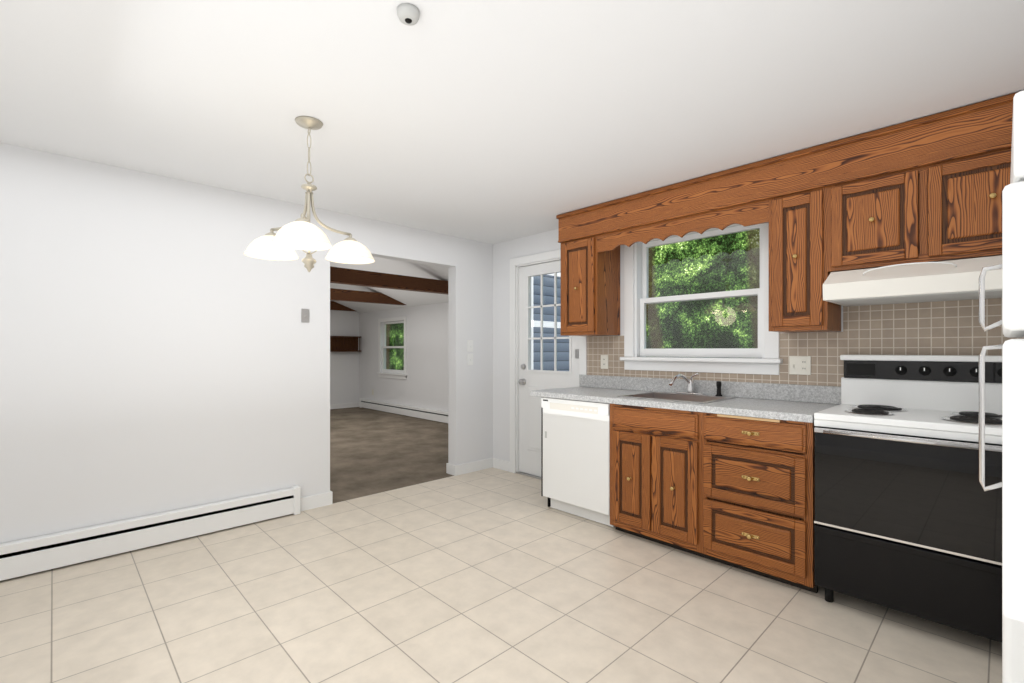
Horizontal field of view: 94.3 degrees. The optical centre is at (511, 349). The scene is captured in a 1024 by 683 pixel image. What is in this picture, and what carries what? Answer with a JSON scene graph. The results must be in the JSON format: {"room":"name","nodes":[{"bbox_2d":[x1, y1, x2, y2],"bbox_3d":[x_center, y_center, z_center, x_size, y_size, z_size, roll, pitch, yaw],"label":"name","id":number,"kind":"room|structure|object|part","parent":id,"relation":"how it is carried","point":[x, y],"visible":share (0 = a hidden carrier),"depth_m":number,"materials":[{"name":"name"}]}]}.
{"room":"kitchen","nodes":[
{"label":"kitchen","id":0,"kind":"room"},
{"bbox_2d":[0,143,491,542],"bbox_3d":[-1.377,-0.390,3.967,6.290,3.250,0.120,0,0,-44],"label":"wall","id":1,"kind":"structure","parent":0,"point":[162,347],"depth_m":3.11,"materials":[{"name":"white paint"}]},
{"bbox_2d":[0,486,300,580],"bbox_3d":[-2.516,1.134,2.735,2.504,0.202,0.066,0,0,-44],"label":"baseboard heater","id":2,"kind":"object","parent":1,"relation":"attached to","point":[26,556],"visible":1,"depth_m":2.91,"materials":[{"name":"white painted metal"}]},
{"bbox_2d":[301,309,308,322],"bbox_3d":[-1.592,-0.265,3.664,0.062,0.105,0.015,0,0,-44],"label":"switch plate","id":3,"kind":"object","parent":1,"relation":"attached to","point":[304,315],"visible":1,"depth_m":3.66,"materials":[{"name":"plastic"}]},
{"bbox_2d":[301,492,326,506],"bbox_3d":[-2.208,1.185,3.258,1.868,0.100,0.014,0,0,-44],"label":"baseboard","id":4,"kind":"structure","parent":1,"relation":"attached to","point":[316,501],"depth_m":3.71,"materials":[{"name":"white wood"}]},
{"bbox_2d":[330,402,358,408],"bbox_3d":[-5.139,1.185,8.582,5.048,0.100,0.014,0,0,-44],"label":"baseboard","id":5,"kind":"structure","parent":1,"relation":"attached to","point":[344,405],"depth_m":10.10,"materials":[{"name":"white wood"}]},
{"bbox_2d":[330,336,360,351],"bbox_3d":[-3.515,-0.128,10.046,0.620,0.325,0.160,0,0,-44],"label":"shelf rail","id":6,"kind":"object","parent":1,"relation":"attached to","point":[343,343],"visible":0.94,"depth_m":10.05,"materials":[{"name":"brown wood"}]},
{"bbox_2d":[377,316,406,378],"bbox_3d":[-2.332,-0.041,9.349,0.135,1.190,1.090,0,0,-44],"label":"window","id":7,"kind":"structure","parent":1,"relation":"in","point":[390,373],"depth_m":9.39,"materials":[{"name":"white"}]},
{"bbox_3d":[-2.308,-0.055,9.372,0.068,1.014,0.904,0,0,-44],"label":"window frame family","id":8,"kind":"part","parent":7,"relation":"part of","materials":[{"name":"white wood"}]},
{"bbox_2d":[359,398,447,422],"bbox_3d":[-1.355,1.134,8.249,0.066,0.202,5.454,0,0,-44],"label":"baseboard heater","id":9,"kind":"object","parent":1,"relation":"attached to","point":[425,413],"visible":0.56,"depth_m":8.86,"materials":[{"name":"white metal"}]},
{"bbox_2d":[467,354,472,364],"bbox_3d":[-0.419,0.095,4.796,0.075,0.118,0.015,0,0,-44],"label":"switch plate","id":10,"kind":"object","parent":1,"relation":"attached to","point":[469,359],"visible":1,"depth_m":4.79,"materials":[{"name":"white plastic"}]},
{"bbox_2d":[453,458,494,475],"bbox_3d":[-0.379,1.185,4.837,0.504,0.100,0.013,0,0,-44],"label":"baseboard","id":11,"kind":"structure","parent":1,"relation":"attached to","point":[460,469],"depth_m":4.82,"materials":[{"name":"white"}]},
{"bbox_2d":[446,458,505,473],"bbox_3d":[0.050,1.185,5.437,1.953,0.100,0.014,0,0,-44],"label":"baseboard","id":12,"kind":"structure","parent":1,"relation":"attached to","point":[449,467],"depth_m":4.75,"materials":[{"name":"white wood"}]},
{"bbox_2d":[330,257,447,312],"bbox_3d":[-3.143,-1.274,6.515,5.290,1.019,6.000,0,0,-44],"label":"ceiling","id":13,"kind":"structure","parent":0,"point":[404,268],"depth_m":7.86,"materials":[{"name":"white paint"}]},
{"bbox_2d":[330,266,447,310],"bbox_3d":[-3.730,-0.925,7.123,5.046,0.180,4.069,0,0,-44],"label":"ceiling beam","id":14,"kind":"structure","parent":13,"relation":"attached to","point":[338,275],"depth_m":6.61,"materials":[{"name":"brown wood"}]},
{"bbox_2d":[0,467,1001,682],"bbox_3d":[-0.277,1.285,1.784,4.600,0.100,4.550,0,0,-44],"label":"floor","id":15,"kind":"structure","parent":0,"point":[492,575],"depth_m":2.23,"materials":[{"name":"tile"}]},
{"bbox_2d":[541,397,614,526],"bbox_3d":[0.662,0.799,3.661,0.621,0.864,0.614,0,0,-44],"label":"dishwasher","id":16,"kind":"object","parent":15,"relation":"on","point":[576,457],"visible":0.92,"depth_m":3.44,"materials":[{"name":"white"}]},
{"bbox_2d":[606,389,840,592],"bbox_3d":[1.295,0.778,3.002,0.636,0.915,1.200,0,0,-44],"label":"base cabinet","id":17,"kind":"object","parent":15,"relation":"on","point":[723,472],"depth_m":2.70,"materials":[{"name":"brown wood"}]},
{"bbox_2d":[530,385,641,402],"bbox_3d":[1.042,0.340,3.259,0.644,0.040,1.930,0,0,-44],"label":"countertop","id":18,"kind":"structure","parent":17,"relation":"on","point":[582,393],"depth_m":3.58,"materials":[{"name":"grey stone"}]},
{"bbox_2d":[814,355,1001,642],"bbox_3d":[1.957,0.630,2.263,0.697,1.206,0.757,0,0,-44],"label":"range","id":19,"kind":"object","parent":15,"relation":"on","point":[908,514],"visible":0.85,"depth_m":2.12,"materials":[{"name":"black metal"}]},
{"bbox_2d":[979,91,1023,682],"bbox_3d":[1.407,0.385,0.853,0.730,1.700,0.828,0,0,-44],"label":"refrigerator","id":20,"kind":"object","parent":15,"relation":"on","point":[1011,322],"visible":1,"depth_m":0.85,"materials":[{"name":"white metal"}]},
{"bbox_2d":[0,0,1023,243],"bbox_3d":[-0.277,-1.165,1.784,4.600,0.100,4.550,0,0,-44],"label":"ceiling","id":21,"kind":"structure","parent":0,"point":[492,121],"depth_m":2.02,"materials":[{"name":"white paint"}]},
{"bbox_2d":[243,116,374,271],"bbox_3d":[-0.953,-0.746,2.355,0.577,0.734,0.620,0,0,-44],"label":"chandelier","id":22,"kind":"object","parent":21,"relation":"hanging from","point":[303,233],"visible":1,"depth_m":2.31,"materials":[{"name":"beige glass"}]},
{"bbox_2d":[397,3,419,25],"bbox_3d":[-0.341,-1.097,1.562,0.074,0.035,0.074,0,0,-44],"label":"dome security camera","id":23,"kind":"object","parent":21,"relation":"attached to","point":[408,14],"visible":1,"depth_m":1.54,"materials":[{"name":"grey plastic"}]},
{"bbox_2d":[492,229,842,461],"bbox_3d":[1.439,-0.390,3.433,0.180,3.250,4.500,0,0,-44],"label":"wall","id":24,"kind":"structure","parent":0,"point":[502,252],"depth_m":4.89,"materials":[{"name":"white paint"}]},
{"bbox_2d":[510,249,586,479],"bbox_3d":[0.366,0.158,4.517,0.158,2.155,0.960,0,0,-44],"label":"door frame","id":25,"kind":"structure","parent":24,"relation":"attached to","point":[543,257],"depth_m":4.76,"materials":[{"name":"white painted wood"}]},
{"bbox_2d":[518,260,578,476],"bbox_3d":[0.336,0.196,4.488,0.102,2.049,0.780,0,0,-44],"label":"entry door","id":26,"kind":"structure","parent":24,"relation":"in","point":[530,428],"depth_m":4.62,"materials":[{"name":"white wood"}]},
{"bbox_2d":[531,272,568,370],"bbox_3d":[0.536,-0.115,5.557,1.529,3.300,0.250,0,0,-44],"label":"window","id":27,"kind":"structure","parent":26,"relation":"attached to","point":[546,322],"depth_m":5.58,"materials":[{"name":"glass"}]},
{"bbox_2d":[556,205,595,335],"bbox_3d":[0.631,-0.611,3.907,0.336,1.001,0.363,0,0,-44],"label":"upper cabinet","id":28,"kind":"object","parent":24,"relation":"attached to","point":[577,228],"depth_m":3.78,"materials":[{"name":"brown wood"}]},
{"bbox_2d":[596,158,771,335],"bbox_3d":[1.188,-0.611,3.330,0.336,1.001,1.242,0,0,-44],"label":"valance","id":29,"kind":"object","parent":24,"relation":"attached to","point":[742,195],"depth_m":3.19,"materials":[{"name":"brown wood"}]},
{"bbox_2d":[620,222,782,374],"bbox_3d":[1.346,-0.406,3.475,0.195,1.130,1.180,0,0,-44],"label":"window","id":30,"kind":"structure","parent":24,"relation":"in","point":[768,362],"depth_m":3.47,"materials":[{"name":"white wood"}]},
{"bbox_3d":[1.369,-0.405,3.498,0.068,0.914,0.924,0,0,-44],"label":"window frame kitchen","id":31,"kind":"part","parent":30,"relation":"part of","materials":[{"name":"white wood"}]},
{"bbox_2d":[579,375,840,400],"bbox_3d":[1.265,0.268,3.473,0.018,0.105,1.930,0,0,-44],"label":"backsplash","id":32,"kind":"structure","parent":24,"relation":"attached to","point":[736,389],"depth_m":3.25,"materials":[{"name":"grey stone"}]},
{"bbox_2d":[772,143,827,332],"bbox_3d":[1.718,-0.611,2.781,0.336,1.001,0.284,0,0,-44],"label":"upper cabinet","id":33,"kind":"object","parent":24,"relation":"attached to","point":[799,178],"depth_m":2.65,"materials":[{"name":"brown wood"}]},
{"bbox_2d":[587,298,1023,386],"bbox_3d":[1.566,-0.050,3.180,0.008,0.740,2.700,0,0,-44],"label":"tile backsplash","id":34,"kind":"structure","parent":24,"relation":"attached to","point":[940,328],"depth_m":2.69,"materials":[{"name":"beige tile"}]},
{"bbox_2d":[601,355,607,368],"bbox_3d":[0.775,0.100,3.988,0.008,0.116,0.072,0,0,-44],"label":"electrical outlet","id":35,"kind":"object","parent":34,"relation":"attached to","point":[604,361],"visible":1,"depth_m":3.98,"materials":[{"name":"beige plastic"}]},
{"bbox_2d":[789,356,810,374],"bbox_3d":[1.782,0.095,2.942,0.012,0.116,0.118,0,0,-44],"label":"electrical outlet","id":36,"kind":"object","parent":34,"relation":"attached to","point":[799,365],"visible":1,"depth_m":2.94,"materials":[{"name":"beige plastic"}]},
{"bbox_2d":[828,90,1023,331],"bbox_3d":[2.091,-0.611,2.395,0.336,1.001,0.790,0,0,-44],"label":"upper cabinet","id":37,"kind":"object","parent":24,"relation":"attached to","point":[930,188],"depth_m":2.29,"materials":[{"name":"brown wood"}]},
{"bbox_2d":[823,255,1001,305],"bbox_3d":[2.033,-0.334,2.337,0.501,0.166,0.753,0,0,-44],"label":"range hood","id":38,"kind":"object","parent":37,"relation":"attached to","point":[950,280],"visible":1,"depth_m":2.23,"materials":[{"name":"white metal"}]},
{"label":"outside","id":39,"kind":"structure","parent":0,"visible":0},
{"bbox_2d":[386,229,759,369],"bbox_3d":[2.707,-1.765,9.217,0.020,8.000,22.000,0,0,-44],"label":"trees","id":40,"kind":"object","parent":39,"point":[713,315],"depth_m":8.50,"materials":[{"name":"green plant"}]},
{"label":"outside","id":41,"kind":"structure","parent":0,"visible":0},
{"bbox_2d":[330,407,453,502],"bbox_3d":[-3.101,1.285,6.472,5.290,0.100,6.120,0,0,-44],"label":"floor carpet","id":42,"kind":"object","parent":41,"point":[372,451],"visible":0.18,"depth_m":5.78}
]}

